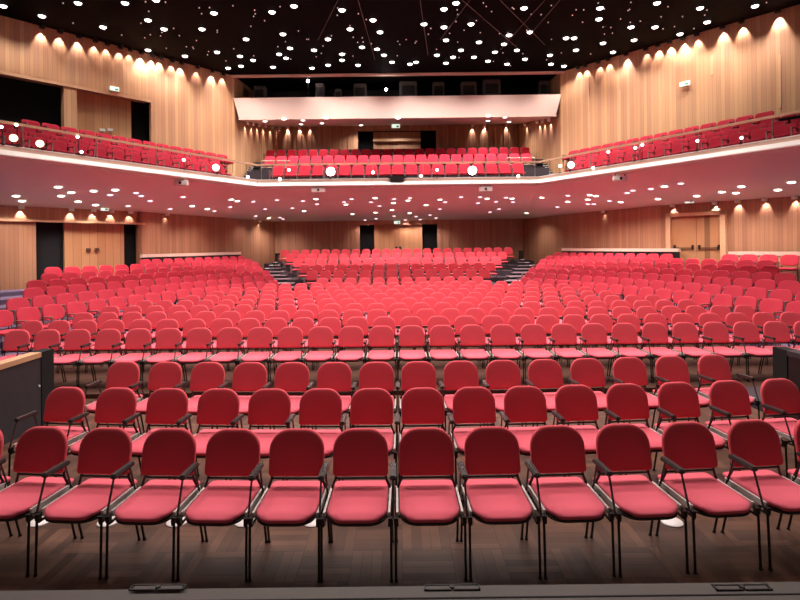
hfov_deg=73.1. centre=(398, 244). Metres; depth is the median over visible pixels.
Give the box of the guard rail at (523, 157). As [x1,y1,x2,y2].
[506,157,534,176]
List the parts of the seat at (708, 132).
backrest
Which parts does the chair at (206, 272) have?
backrest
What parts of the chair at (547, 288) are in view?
backrest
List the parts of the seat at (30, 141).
backrest, seat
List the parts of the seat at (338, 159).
backrest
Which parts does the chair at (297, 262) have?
backrest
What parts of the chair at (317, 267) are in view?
backrest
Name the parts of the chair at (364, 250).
backrest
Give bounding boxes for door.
[63,223,123,283]
[77,91,130,140]
[373,132,420,148]
[374,224,422,260]
[672,215,719,276]
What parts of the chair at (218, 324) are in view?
seat, frame, backrest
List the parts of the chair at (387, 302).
backrest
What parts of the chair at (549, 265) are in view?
backrest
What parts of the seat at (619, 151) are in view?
backrest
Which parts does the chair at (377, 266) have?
backrest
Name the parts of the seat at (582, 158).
backrest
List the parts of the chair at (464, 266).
backrest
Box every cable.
[318,0,337,39]
[358,0,374,58]
[420,1,427,52]
[440,0,469,39]
[462,0,519,49]
[500,0,544,44]
[500,0,544,49]
[530,0,559,34]
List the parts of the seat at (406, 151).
backrest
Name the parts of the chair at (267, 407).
armrest, seat, frame, backrest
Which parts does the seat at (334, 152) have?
backrest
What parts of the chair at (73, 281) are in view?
backrest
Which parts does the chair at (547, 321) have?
backrest, frame, seat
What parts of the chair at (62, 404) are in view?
leg, armrest, frame, seat, backrest, rail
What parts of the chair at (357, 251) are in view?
backrest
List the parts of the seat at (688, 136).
backrest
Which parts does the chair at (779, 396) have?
armrest, seat, backrest, frame, rail, leg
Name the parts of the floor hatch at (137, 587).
lid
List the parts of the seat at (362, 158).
backrest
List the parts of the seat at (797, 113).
backrest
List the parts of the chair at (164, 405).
armrest, seat, backrest, frame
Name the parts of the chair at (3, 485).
backrest, frame, rail, leg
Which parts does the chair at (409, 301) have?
backrest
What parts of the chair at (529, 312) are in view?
backrest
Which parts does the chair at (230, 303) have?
backrest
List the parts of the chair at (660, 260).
backrest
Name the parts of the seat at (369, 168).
backrest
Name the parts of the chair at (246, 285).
backrest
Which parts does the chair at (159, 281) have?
backrest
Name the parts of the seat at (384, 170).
seat, backrest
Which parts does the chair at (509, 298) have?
backrest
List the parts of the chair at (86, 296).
backrest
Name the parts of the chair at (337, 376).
armrest, backrest, frame, seat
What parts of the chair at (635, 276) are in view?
backrest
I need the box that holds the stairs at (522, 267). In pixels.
[504,259,534,293]
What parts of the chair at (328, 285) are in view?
backrest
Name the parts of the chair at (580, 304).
backrest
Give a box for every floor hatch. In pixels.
[128,583,186,590]
[424,583,479,590]
[711,583,772,590]
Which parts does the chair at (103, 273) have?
backrest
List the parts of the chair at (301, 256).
backrest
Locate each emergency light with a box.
[173,179,188,185]
[311,187,325,192]
[478,185,492,191]
[612,173,627,180]
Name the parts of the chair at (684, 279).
backrest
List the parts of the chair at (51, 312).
armrest, backrest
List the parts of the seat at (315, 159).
backrest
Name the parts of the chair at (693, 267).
backrest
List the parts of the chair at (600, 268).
backrest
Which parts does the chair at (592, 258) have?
backrest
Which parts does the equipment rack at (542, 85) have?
panel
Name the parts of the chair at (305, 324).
seat, frame, backrest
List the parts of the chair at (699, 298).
backrest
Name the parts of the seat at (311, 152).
backrest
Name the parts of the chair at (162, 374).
armrest, seat, backrest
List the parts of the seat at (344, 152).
backrest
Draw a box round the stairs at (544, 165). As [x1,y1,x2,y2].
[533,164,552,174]
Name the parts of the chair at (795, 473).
leg, seat, rail, frame, armrest, backrest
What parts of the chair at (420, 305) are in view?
backrest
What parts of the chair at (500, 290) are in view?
backrest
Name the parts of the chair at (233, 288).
backrest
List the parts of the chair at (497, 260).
backrest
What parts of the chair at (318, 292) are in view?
backrest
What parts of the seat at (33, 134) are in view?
backrest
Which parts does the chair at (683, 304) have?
backrest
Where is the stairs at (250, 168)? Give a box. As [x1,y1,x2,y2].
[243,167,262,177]
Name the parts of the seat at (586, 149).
backrest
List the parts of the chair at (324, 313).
backrest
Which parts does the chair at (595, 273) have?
backrest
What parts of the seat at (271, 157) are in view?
backrest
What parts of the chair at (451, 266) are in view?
backrest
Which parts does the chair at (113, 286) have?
backrest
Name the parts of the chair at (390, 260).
backrest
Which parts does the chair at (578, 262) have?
backrest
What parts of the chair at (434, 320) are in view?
backrest, frame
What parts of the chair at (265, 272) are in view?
backrest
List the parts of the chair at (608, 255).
backrest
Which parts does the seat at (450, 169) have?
backrest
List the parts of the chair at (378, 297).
backrest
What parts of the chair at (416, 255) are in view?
backrest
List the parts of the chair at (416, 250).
backrest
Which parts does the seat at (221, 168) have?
backrest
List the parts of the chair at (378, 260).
backrest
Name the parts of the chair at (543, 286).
backrest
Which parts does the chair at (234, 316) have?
backrest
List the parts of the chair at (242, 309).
backrest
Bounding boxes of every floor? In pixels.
[0,277,260,356]
[0,392,799,590]
[54,311,772,414]
[247,159,548,179]
[264,259,533,291]
[540,274,799,347]
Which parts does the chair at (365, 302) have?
backrest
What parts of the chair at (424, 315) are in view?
backrest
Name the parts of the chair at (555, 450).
leg, armrest, rail, leg, backrest, seat, frame, leg, rail, leg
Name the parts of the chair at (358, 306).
backrest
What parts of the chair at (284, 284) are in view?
backrest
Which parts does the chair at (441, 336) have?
armrest, backrest, seat, frame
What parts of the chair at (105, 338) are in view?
leg, armrest, frame, seat, backrest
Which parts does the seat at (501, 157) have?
backrest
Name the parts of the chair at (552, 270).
backrest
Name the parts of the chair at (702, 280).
backrest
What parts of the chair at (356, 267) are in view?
backrest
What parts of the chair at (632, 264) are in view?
backrest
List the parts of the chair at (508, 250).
backrest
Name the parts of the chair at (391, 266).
backrest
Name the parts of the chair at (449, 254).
backrest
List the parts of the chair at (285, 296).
backrest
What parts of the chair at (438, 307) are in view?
backrest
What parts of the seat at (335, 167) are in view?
backrest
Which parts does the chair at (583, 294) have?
backrest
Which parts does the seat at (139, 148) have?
backrest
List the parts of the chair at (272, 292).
backrest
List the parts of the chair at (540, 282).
backrest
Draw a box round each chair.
[0,310,23,354]
[0,330,29,360]
[0,426,76,576]
[0,430,12,536]
[1,320,42,355]
[6,297,29,328]
[8,387,87,484]
[15,307,47,342]
[16,329,64,381]
[23,287,43,319]
[26,280,46,294]
[30,320,73,372]
[32,295,61,320]
[33,427,140,578]
[41,273,59,291]
[42,304,71,324]
[44,267,61,285]
[46,286,65,303]
[48,329,94,386]
[49,279,67,292]
[55,293,75,319]
[58,312,96,354]
[58,320,100,372]
[61,272,78,290]
[64,266,80,284]
[66,301,97,321]
[67,387,141,475]
[68,284,93,314]
[69,277,86,297]
[77,291,95,315]
[78,329,122,387]
[80,271,96,289]
[81,361,144,438]
[82,266,97,282]
[84,312,117,353]
[87,319,124,372]
[88,276,104,285]
[88,283,105,298]
[88,299,106,322]
[93,306,121,341]
[97,289,122,314]
[98,270,112,288]
[99,265,113,282]
[104,428,204,580]
[106,275,121,295]
[106,281,122,303]
[108,297,126,319]
[109,312,142,353]
[110,328,152,388]
[114,264,128,281]
[115,269,128,284]
[115,319,152,353]
[116,288,132,304]
[118,306,141,344]
[118,388,189,479]
[123,274,144,299]
[124,280,138,294]
[126,362,184,430]
[127,295,143,314]
[130,264,143,270]
[130,269,143,282]
[134,286,148,297]
[135,312,169,352]
[136,300,154,331]
[139,259,151,272]
[139,273,152,285]
[140,279,154,292]
[142,305,163,330]
[142,328,184,387]
[143,319,181,371]
[144,263,156,270]
[145,268,157,280]
[145,293,160,304]
[150,285,164,299]
[151,259,161,265]
[153,272,166,283]
[155,278,175,295]
[156,300,172,313]
[157,263,167,272]
[158,267,170,278]
[160,311,193,354]
[161,291,175,304]
[163,258,179,276]
[165,283,178,304]
[167,272,178,283]
[167,305,185,330]
[169,262,179,270]
[170,277,181,289]
[171,266,181,275]
[171,362,228,432]
[172,319,206,365]
[174,258,183,265]
[174,328,212,380]
[174,388,245,479]
[176,289,189,302]
[176,428,267,581]
[177,300,192,312]
[180,262,189,269]
[180,271,191,293]
[180,282,192,292]
[181,305,207,341]
[183,266,193,274]
[183,276,202,299]
[184,295,199,305]
[185,258,193,265]
[186,311,218,352]
[189,300,213,311]
[190,288,203,298]
[191,261,200,268]
[192,270,202,287]
[193,281,205,295]
[194,265,204,280]
[195,257,203,263]
[196,275,207,286]
[196,295,218,305]
[200,318,235,370]
[201,261,210,268]
[203,269,213,291]
[204,257,212,263]
[205,265,214,271]
[205,286,216,295]
[205,327,243,366]
[206,280,217,288]
[208,274,218,286]
[209,305,230,329]
[210,291,223,300]
[210,300,233,310]
[211,260,219,266]
[212,311,242,351]
[213,257,220,262]
[215,264,224,270]
[215,269,230,283]
[215,295,237,306]
[216,362,270,428]
[218,279,229,286]
[218,285,229,294]
[219,273,230,287]
[220,260,234,271]
[221,291,241,307]
[224,287,241,295]
[225,264,233,268]
[225,268,241,279]
[228,318,262,370]
[229,260,236,268]
[230,256,237,260]
[230,388,296,480]
[231,272,242,284]
[231,278,244,291]
[231,284,242,292]
[231,299,254,310]
[234,263,242,268]
[234,304,252,327]
[235,267,251,288]
[235,295,256,309]
[236,310,266,352]
[237,259,244,268]
[237,327,274,381]
[239,290,258,308]
[241,272,250,293]
[242,287,257,295]
[243,263,250,270]
[243,277,253,293]
[244,283,260,296]
[245,267,253,276]
[246,259,252,266]
[247,428,330,582]
[251,271,264,281]
[252,262,259,269]
[253,299,274,319]
[254,266,262,272]
[254,276,263,285]
[254,294,274,307]
[256,282,266,302]
[257,290,277,308]
[257,304,276,339]
[257,318,288,364]
[259,284,275,296]
[259,287,274,300]
[261,270,276,280]
[261,362,312,429]
[262,310,291,351]
[264,275,274,283]
[268,281,278,292]
[269,327,304,386]
[273,304,296,339]
[275,283,291,299]
[275,290,294,309]
[275,294,293,309]
[275,299,294,321]
[276,287,290,304]
[278,250,288,266]
[283,254,295,272]
[285,317,316,369]
[285,388,346,480]
[287,310,313,350]
[290,250,298,262]
[290,259,302,278]
[292,283,306,290]
[294,287,306,304]
[294,290,311,307]
[295,294,312,310]
[296,254,305,272]
[297,264,309,285]
[298,299,316,320]
[300,326,334,365]
[301,250,309,258]
[301,304,318,326]
[303,271,317,289]
[304,259,314,277]
[306,362,351,429]
[308,254,316,263]
[310,283,322,299]
[311,249,319,259]
[311,286,323,300]
[312,264,322,281]
[313,290,328,306]
[313,310,337,351]
[313,317,340,369]
[315,298,335,335]
[316,254,326,263]
[316,278,327,287]
[316,294,331,305]
[317,259,325,270]
[317,271,330,282]
[318,303,342,327]
[318,428,393,582]
[321,249,329,260]
[325,264,334,276]
[325,283,337,298]
[326,254,337,267]
[327,286,339,296]
[328,258,337,270]
[330,270,343,282]
[330,278,342,287]
[331,249,339,264]
[332,326,365,364]
[333,289,346,299]
[335,293,350,313]
[336,298,355,335]
[337,253,347,267]
[337,264,346,276]
[339,309,363,350]
[340,258,349,269]
[340,388,397,498]
[341,283,352,289]
[341,303,363,327]
[342,249,349,260]
[342,317,369,362]
[344,270,357,281]
[344,278,356,286]
[344,286,355,294]
[348,253,358,266]
[348,264,359,276]
[349,258,360,269]
[350,249,359,258]
[350,289,363,298]
[351,362,396,441]
[354,293,370,328]
[356,283,368,288]
[357,270,370,283]
[359,278,370,285]
[360,249,369,261]
[360,253,368,263]
[360,264,371,276]
[360,286,372,293]
[360,298,376,318]
[361,258,372,270]
[363,303,385,338]
[363,326,396,385]
[364,309,388,349]
[368,289,381,297]
[368,316,397,361]
[370,249,380,257]
[371,253,379,263]
[371,270,383,284]
[371,277,384,286]
[372,264,383,278]
[372,282,383,288]
[373,258,384,271]
[373,293,389,313]
[377,286,388,292]
[380,249,390,254]
[380,298,396,316]
[382,253,390,263]
[384,263,396,278]
[384,270,396,283]
[385,258,395,269]
[385,277,398,285]
[385,289,399,297]
[387,282,398,288]
[387,303,407,327]
[389,427,467,581]
[390,309,414,349]
[391,249,400,257]
[392,253,400,263]
[392,293,406,302]
[393,285,405,292]
[395,325,427,380]
[395,387,447,480]
[396,361,442,432]
[397,258,407,269]
[397,263,408,284]
[397,270,410,284]
[397,316,425,368]
[399,297,416,328]
[401,248,410,257]
[401,277,412,285]
[403,253,411,263]
[403,282,414,288]
[403,289,416,296]
[408,258,419,269]
[409,263,421,278]
[409,285,421,292]
[410,293,425,313]
[411,248,420,261]
[411,270,423,282]
[412,302,429,325]
[413,253,421,268]
[415,277,426,284]
[415,308,439,349]
[418,282,429,288]
[420,288,433,296]
[421,257,430,269]
[421,297,437,309]
[422,263,433,276]
[423,248,430,257]
[424,253,432,262]
[424,316,454,357]
[425,269,436,282]
[426,285,438,291]
[426,325,459,362]
[429,277,440,284]
[430,292,444,301]
[432,257,442,269]
[433,248,440,257]
[433,252,443,269]
[434,282,445,289]
[434,302,455,337]
[436,263,445,275]
[437,269,449,281]
[438,288,451,296]
[439,360,487,429]
[441,297,457,308]
[441,308,465,349]
[443,248,451,257]
[443,252,453,266]
[443,277,454,284]
[443,285,455,291]
[445,257,454,268]
[447,387,509,484]
[448,263,458,275]
[448,292,463,302]
[449,282,460,289]
[451,269,463,281]
[453,248,461,257]
[453,316,482,367]
[454,252,464,262]
[456,257,465,275]
[456,288,469,297]
[456,302,473,344]
[456,325,491,366]
[457,277,468,284]
[457,426,541,580]
[459,285,471,291]
[460,263,471,279]
[462,297,478,307]
[463,248,471,257]
[464,269,476,280]
[464,281,476,291]
[465,308,490,349]
[466,252,474,262]
[467,292,482,303]
[468,257,478,275]
[471,276,483,284]
[473,248,481,257]
[473,262,482,274]
[473,288,487,297]
[475,284,488,292]
[477,252,485,261]
[478,302,496,326]
[479,269,491,281]
[480,257,490,276]
[480,281,492,290]
[480,315,510,367]
[482,297,498,307]
[482,360,533,426]
[484,248,491,256]
[485,262,496,281]
[486,292,501,307]
[487,252,495,261]
[487,324,524,383]
[490,284,504,299]
[490,308,516,348]
[491,257,502,275]
[491,288,504,306]
[494,247,501,256]
[495,281,507,290]
[498,252,507,269]
[499,386,565,478]
[500,296,519,316]
[500,301,520,335]
[503,247,513,264]
[505,292,520,306]
[506,284,521,301]
[508,288,522,304]
[508,315,538,360]
[511,281,523,290]
[514,307,541,350]
[517,272,533,280]
[518,324,555,383]
[520,278,530,284]
[521,267,536,277]
[521,296,539,318]
[522,291,539,300]
[523,278,542,293]
[523,284,541,301]
[523,301,547,336]
[524,425,615,579]
[525,359,579,426]
[526,281,540,294]
[526,287,542,304]
[530,273,544,279]
[532,259,546,271]
[534,263,544,276]
[535,268,546,274]
[535,315,567,366]
[536,307,559,348]
[538,263,553,269]
[539,273,555,289]
[539,279,554,293]
[540,284,553,300]
[541,291,557,307]
[541,296,561,318]
[542,287,557,302]
[545,268,556,276]
[545,301,563,336]
[547,259,554,264]
[547,264,562,284]
[548,324,587,361]
[551,384,621,476]
[553,256,560,260]
[554,260,563,265]
[554,280,567,288]
[555,256,568,263]
[555,269,567,283]
[555,274,567,296]
[557,264,572,275]
[557,284,569,298]
[559,287,574,302]
[560,291,576,308]
[561,307,592,347]
[561,314,595,366]
[563,256,577,268]
[563,260,573,265]
[563,296,587,317]
[567,301,587,323]
[568,260,582,273]
[568,265,583,278]
[568,269,578,282]
[568,358,624,425]
[569,252,576,259]
[569,275,579,283]
[569,281,580,291]
[573,256,586,267]
[575,282,593,296]
[577,253,584,259]
[577,287,592,298]
[579,265,594,287]
[579,323,619,375]
[580,270,590,278]
[580,276,592,286]
[580,291,595,311]
[583,256,596,262]
[583,260,593,269]
[584,295,599,317]
[586,253,593,259]
[586,307,618,348]
[587,300,615,335]
[589,314,623,360]
[590,423,689,576]
[591,265,606,282]
[591,270,602,282]
[593,257,607,269]
[593,276,605,291]
[593,283,608,296]
[594,261,603,268]
[595,253,603,258]
[597,253,613,260]
[597,277,618,294]
[599,284,622,296]
[599,291,614,309]
[603,261,615,275]
[603,266,618,281]
[603,271,615,283]
[604,257,617,270]
[604,295,620,316]
[604,383,676,474]
[607,253,623,260]
[608,272,628,288]
[609,323,651,382]
[610,300,639,336]
[610,357,669,425]
[611,306,641,347]
[615,257,629,265]
[615,286,637,299]
[615,314,652,359]
[616,261,626,272]
[616,266,631,273]
[618,253,634,261]
[620,278,633,299]
[623,273,643,296]
[625,295,640,315]
[628,257,641,265]
[628,262,639,273]
[629,253,646,262]
[629,267,644,277]
[632,300,651,336]
[634,279,648,295]
[634,306,669,348]
[635,273,658,286]
[639,287,654,299]
[640,258,653,264]
[640,262,653,275]
[640,322,683,382]
[641,280,664,299]
[642,313,679,365]
[643,268,659,278]
[644,289,671,298]
[645,295,661,307]
[647,254,658,259]
[650,274,674,288]
[651,356,714,427]
[652,382,733,488]
[653,258,668,267]
[654,254,672,266]
[654,263,667,276]
[655,421,762,573]
[656,282,682,301]
[656,300,673,324]
[658,268,675,280]
[659,306,694,347]
[661,263,683,281]
[662,290,690,306]
[666,275,692,294]
[668,258,683,265]
[670,313,708,359]
[671,322,712,374]
[673,283,701,305]
[675,269,691,288]
[677,263,700,282]
[678,299,698,322]
[683,305,720,346]
[684,276,710,296]
[685,258,699,266]
[692,269,709,278]
[692,284,721,308]
[692,292,710,324]
[693,264,717,279]
[695,354,759,421]
[696,313,737,364]
[700,294,732,312]
[701,259,716,267]
[701,322,747,381]
[702,277,730,307]
[705,380,788,478]
[710,270,729,280]
[710,305,745,346]
[711,259,734,275]
[711,264,736,282]
[712,286,743,305]
[716,254,737,269]
[720,419,799,570]
[722,271,749,290]
[723,278,752,295]
[725,312,766,364]
[727,296,757,312]
[730,259,754,276]
[731,265,757,283]
[731,321,772,381]
[732,305,771,345]
[734,287,767,308]
[735,254,756,278]
[744,279,775,311]
[750,260,774,279]
[750,298,783,333]
[750,312,794,364]
[751,265,779,286]
[752,272,772,286]
[754,254,777,264]
[757,289,792,311]
[760,321,798,373]
[760,378,799,483]
[767,280,799,300]
[772,301,799,345]
[774,273,795,297]
[775,255,799,281]
[780,312,799,345]
[783,292,799,311]
[786,420,799,529]
[791,321,799,349]
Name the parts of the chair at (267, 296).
backrest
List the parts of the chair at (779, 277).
backrest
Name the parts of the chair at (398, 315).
backrest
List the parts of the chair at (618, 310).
backrest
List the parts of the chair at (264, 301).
backrest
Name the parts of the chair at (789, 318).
backrest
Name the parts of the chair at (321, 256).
backrest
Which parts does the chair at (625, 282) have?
backrest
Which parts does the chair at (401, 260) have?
backrest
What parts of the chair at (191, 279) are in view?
backrest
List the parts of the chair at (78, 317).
backrest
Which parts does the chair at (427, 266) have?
backrest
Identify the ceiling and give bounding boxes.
[0,0,799,90]
[238,115,556,126]
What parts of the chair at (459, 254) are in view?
backrest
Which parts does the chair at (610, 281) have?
backrest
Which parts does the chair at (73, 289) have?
backrest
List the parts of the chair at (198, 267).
backrest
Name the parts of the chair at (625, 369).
armrest, backrest, seat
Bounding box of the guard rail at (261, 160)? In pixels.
[261,160,289,179]
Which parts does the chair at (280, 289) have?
backrest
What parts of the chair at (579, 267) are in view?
backrest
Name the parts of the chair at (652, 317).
backrest, seat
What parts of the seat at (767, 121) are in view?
backrest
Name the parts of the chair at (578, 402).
armrest, backrest, frame, seat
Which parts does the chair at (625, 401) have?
armrest, backrest, frame, seat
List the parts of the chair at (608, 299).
backrest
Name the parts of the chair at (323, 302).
backrest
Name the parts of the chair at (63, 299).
backrest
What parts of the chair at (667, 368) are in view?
leg, armrest, backrest, seat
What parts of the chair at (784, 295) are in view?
backrest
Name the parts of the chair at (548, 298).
backrest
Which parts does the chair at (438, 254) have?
backrest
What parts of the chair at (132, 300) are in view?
backrest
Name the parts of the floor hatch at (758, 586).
lid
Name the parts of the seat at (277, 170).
backrest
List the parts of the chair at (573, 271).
backrest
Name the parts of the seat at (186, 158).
backrest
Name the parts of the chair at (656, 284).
backrest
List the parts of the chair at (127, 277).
backrest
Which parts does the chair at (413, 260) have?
backrest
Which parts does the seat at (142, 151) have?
backrest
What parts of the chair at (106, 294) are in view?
backrest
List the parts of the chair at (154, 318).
backrest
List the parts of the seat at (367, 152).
backrest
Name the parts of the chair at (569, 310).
backrest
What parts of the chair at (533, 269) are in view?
backrest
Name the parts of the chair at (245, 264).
backrest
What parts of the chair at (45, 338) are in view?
armrest, backrest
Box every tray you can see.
[388,176,405,180]
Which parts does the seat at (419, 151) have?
backrest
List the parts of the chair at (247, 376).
armrest, seat, backrest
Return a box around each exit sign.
[99,208,108,210]
[109,86,118,91]
[392,123,399,128]
[679,80,690,87]
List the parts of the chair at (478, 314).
backrest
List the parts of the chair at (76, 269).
backrest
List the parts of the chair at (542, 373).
armrest, backrest, seat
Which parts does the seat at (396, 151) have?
backrest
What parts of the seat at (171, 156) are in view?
backrest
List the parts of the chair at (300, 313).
backrest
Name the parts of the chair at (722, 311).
backrest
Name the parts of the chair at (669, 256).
backrest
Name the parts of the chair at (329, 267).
backrest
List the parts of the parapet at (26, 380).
post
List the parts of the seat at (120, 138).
backrest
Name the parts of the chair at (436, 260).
backrest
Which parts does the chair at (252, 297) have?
backrest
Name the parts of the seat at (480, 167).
backrest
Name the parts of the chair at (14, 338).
seat, frame, backrest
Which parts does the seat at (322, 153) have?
backrest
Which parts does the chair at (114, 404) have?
armrest, frame, seat, backrest, rail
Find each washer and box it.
[739,18,744,23]
[774,8,780,13]
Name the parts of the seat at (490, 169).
backrest, seat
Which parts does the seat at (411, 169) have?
backrest, seat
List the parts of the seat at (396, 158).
backrest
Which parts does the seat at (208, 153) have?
backrest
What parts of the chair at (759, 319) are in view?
backrest, frame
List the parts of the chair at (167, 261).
backrest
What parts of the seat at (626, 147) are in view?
backrest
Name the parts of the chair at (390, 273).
backrest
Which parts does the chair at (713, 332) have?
armrest, backrest, seat, frame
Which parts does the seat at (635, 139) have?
backrest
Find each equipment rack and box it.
[253,86,266,97]
[334,89,341,96]
[399,81,416,95]
[460,81,476,94]
[537,80,548,94]
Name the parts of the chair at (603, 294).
backrest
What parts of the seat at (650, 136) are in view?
backrest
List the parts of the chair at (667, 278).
backrest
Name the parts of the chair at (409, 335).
backrest, seat, frame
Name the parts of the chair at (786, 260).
seat, frame, backrest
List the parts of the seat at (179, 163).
backrest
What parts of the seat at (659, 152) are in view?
seat, backrest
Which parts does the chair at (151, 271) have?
backrest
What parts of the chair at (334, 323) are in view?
frame, backrest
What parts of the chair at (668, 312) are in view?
backrest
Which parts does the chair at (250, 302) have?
backrest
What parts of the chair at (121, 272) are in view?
backrest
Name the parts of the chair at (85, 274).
backrest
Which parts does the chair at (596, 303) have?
backrest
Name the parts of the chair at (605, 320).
backrest, frame, seat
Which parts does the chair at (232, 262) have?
backrest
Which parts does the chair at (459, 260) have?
backrest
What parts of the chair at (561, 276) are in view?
backrest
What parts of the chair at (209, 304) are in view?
backrest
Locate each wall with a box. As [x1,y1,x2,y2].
[0,15,276,177]
[0,76,149,143]
[0,205,137,289]
[36,222,135,286]
[136,212,274,279]
[233,94,560,120]
[267,88,536,97]
[275,219,522,261]
[277,124,517,150]
[358,131,435,148]
[360,224,436,257]
[518,4,799,173]
[523,196,799,267]
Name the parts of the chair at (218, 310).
backrest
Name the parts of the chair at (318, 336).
armrest, frame, seat, backrest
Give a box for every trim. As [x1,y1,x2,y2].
[0,69,150,102]
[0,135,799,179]
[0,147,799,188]
[0,218,144,224]
[229,593,799,599]
[230,71,563,77]
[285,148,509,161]
[588,76,589,147]
[619,90,620,140]
[660,95,661,132]
[665,210,727,259]
[711,55,712,74]
[778,55,781,107]
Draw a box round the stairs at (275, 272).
[263,262,298,308]
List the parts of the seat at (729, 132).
backrest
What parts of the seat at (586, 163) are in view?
backrest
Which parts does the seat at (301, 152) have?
backrest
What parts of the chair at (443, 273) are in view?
backrest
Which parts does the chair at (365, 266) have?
backrest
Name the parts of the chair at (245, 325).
seat, frame, backrest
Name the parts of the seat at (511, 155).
backrest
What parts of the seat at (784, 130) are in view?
seat, backrest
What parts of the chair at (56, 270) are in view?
backrest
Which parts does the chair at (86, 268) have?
backrest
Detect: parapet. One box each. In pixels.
[0,349,53,444]
[773,346,799,419]
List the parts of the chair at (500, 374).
armrest, seat, backrest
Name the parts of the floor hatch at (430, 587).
lid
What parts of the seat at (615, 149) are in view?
backrest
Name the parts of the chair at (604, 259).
backrest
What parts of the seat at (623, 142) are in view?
backrest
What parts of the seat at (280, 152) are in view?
backrest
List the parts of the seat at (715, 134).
backrest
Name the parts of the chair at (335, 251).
backrest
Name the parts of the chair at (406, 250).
backrest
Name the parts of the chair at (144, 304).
backrest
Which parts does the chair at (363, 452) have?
leg, armrest, rail, leg, frame, seat, backrest, rail, leg, leg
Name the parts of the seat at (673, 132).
backrest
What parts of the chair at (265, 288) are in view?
backrest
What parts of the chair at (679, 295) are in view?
backrest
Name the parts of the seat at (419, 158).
backrest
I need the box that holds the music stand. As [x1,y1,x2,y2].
[777,115,799,123]
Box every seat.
[0,123,13,131]
[0,132,28,147]
[5,128,26,136]
[15,126,35,135]
[21,119,39,131]
[24,136,51,150]
[28,132,48,147]
[36,129,55,138]
[41,123,59,135]
[46,139,73,153]
[50,135,68,150]
[57,133,75,141]
[61,126,77,137]
[67,142,93,156]
[70,139,88,153]
[76,136,93,145]
[79,129,95,139]
[88,146,112,159]
[89,142,106,155]
[94,139,110,148]
[96,133,111,143]
[106,149,130,161]
[107,145,124,158]
[111,142,126,151]
[112,135,127,146]
[124,147,141,160]
[124,151,147,163]
[128,138,142,149]
[128,144,141,155]
[141,150,157,162]
[141,154,163,166]
[143,141,157,151]
[143,147,155,155]
[157,143,169,148]
[157,149,170,155]
[157,152,172,164]
[157,156,178,168]
[170,146,181,150]
[170,155,186,166]
[171,152,183,157]
[172,159,192,170]
[183,148,196,157]
[184,154,196,160]
[184,157,196,167]
[186,161,206,171]
[195,150,208,159]
[197,159,208,165]
[200,163,219,173]
[206,152,222,161]
[209,158,225,166]
[209,161,227,171]
[213,166,231,175]
[217,154,233,168]
[262,156,274,170]
[263,150,274,158]
[269,166,284,178]
[273,156,286,167]
[274,150,285,159]
[283,166,297,178]
[285,150,296,158]
[285,156,297,167]
[295,150,306,159]
[296,165,310,178]
[297,156,309,168]
[306,150,317,158]
[309,156,321,166]
[310,165,323,178]
[317,150,327,158]
[321,156,332,166]
[323,165,337,178]
[328,149,338,158]
[333,156,344,165]
[337,165,350,178]
[339,149,349,158]
[344,156,356,165]
[349,149,359,158]
[350,165,363,178]
[356,155,367,165]
[360,149,370,160]
[364,165,376,177]
[368,155,379,165]
[371,149,380,158]
[377,164,390,177]
[380,155,391,165]
[381,149,391,156]
[391,164,403,175]
[392,149,402,158]
[392,155,402,165]
[403,149,412,158]
[403,155,414,168]
[404,164,417,177]
[414,148,423,158]
[415,155,426,168]
[417,164,430,177]
[424,148,433,157]
[427,155,437,164]
[431,164,444,177]
[435,148,444,157]
[438,155,449,164]
[444,164,457,176]
[445,148,455,156]
[450,154,461,164]
[456,148,465,156]
[457,164,469,176]
[462,154,472,164]
[467,148,476,156]
[472,163,484,176]
[473,154,485,164]
[477,148,486,156]
[484,163,498,176]
[485,154,496,163]
[488,148,497,157]
[497,154,507,166]
[497,163,511,176]
[499,147,509,155]
[509,147,520,155]
[509,154,519,167]
[511,163,525,175]
[520,147,531,157]
[521,154,532,167]
[562,150,578,168]
[564,161,583,171]
[568,157,586,169]
[570,154,586,161]
[572,148,589,159]
[576,158,595,169]
[580,154,598,165]
[581,151,598,157]
[584,145,600,155]
[589,156,609,167]
[592,149,611,156]
[592,152,611,162]
[595,143,612,152]
[603,154,623,165]
[605,147,624,153]
[605,150,625,161]
[607,141,625,151]
[617,151,638,163]
[618,144,637,150]
[619,138,638,144]
[619,147,638,155]
[632,135,652,146]
[632,141,652,149]
[632,148,654,160]
[633,144,654,157]
[646,132,667,141]
[646,138,667,149]
[647,145,671,158]
[648,141,670,155]
[661,129,682,140]
[661,135,683,146]
[664,138,687,152]
[664,142,688,155]
[676,126,698,137]
[677,132,700,141]
[681,135,705,149]
[682,139,707,152]
[693,122,715,134]
[694,129,718,138]
[699,131,724,146]
[701,135,727,149]
[710,119,734,131]
[712,125,737,134]
[718,127,745,142]
[721,131,749,146]
[728,115,753,126]
[731,121,758,130]
[738,123,766,137]
[742,127,771,143]
[747,111,773,123]
[752,117,779,126]
[760,120,787,135]
[765,123,796,139]
[773,113,799,122]
[783,118,799,131]
[790,124,799,135]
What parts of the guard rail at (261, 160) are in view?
rail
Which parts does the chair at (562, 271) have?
backrest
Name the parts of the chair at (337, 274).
backrest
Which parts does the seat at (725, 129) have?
backrest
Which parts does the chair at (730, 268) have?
backrest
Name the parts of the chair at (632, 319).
backrest, frame, seat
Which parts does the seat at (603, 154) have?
backrest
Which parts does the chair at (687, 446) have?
leg, armrest, rail, backrest, leg, seat, frame, leg, rail, leg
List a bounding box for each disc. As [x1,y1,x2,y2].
[26,516,48,527]
[96,516,116,527]
[166,517,186,527]
[234,518,255,527]
[304,518,315,527]
[660,517,683,527]
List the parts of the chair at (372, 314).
backrest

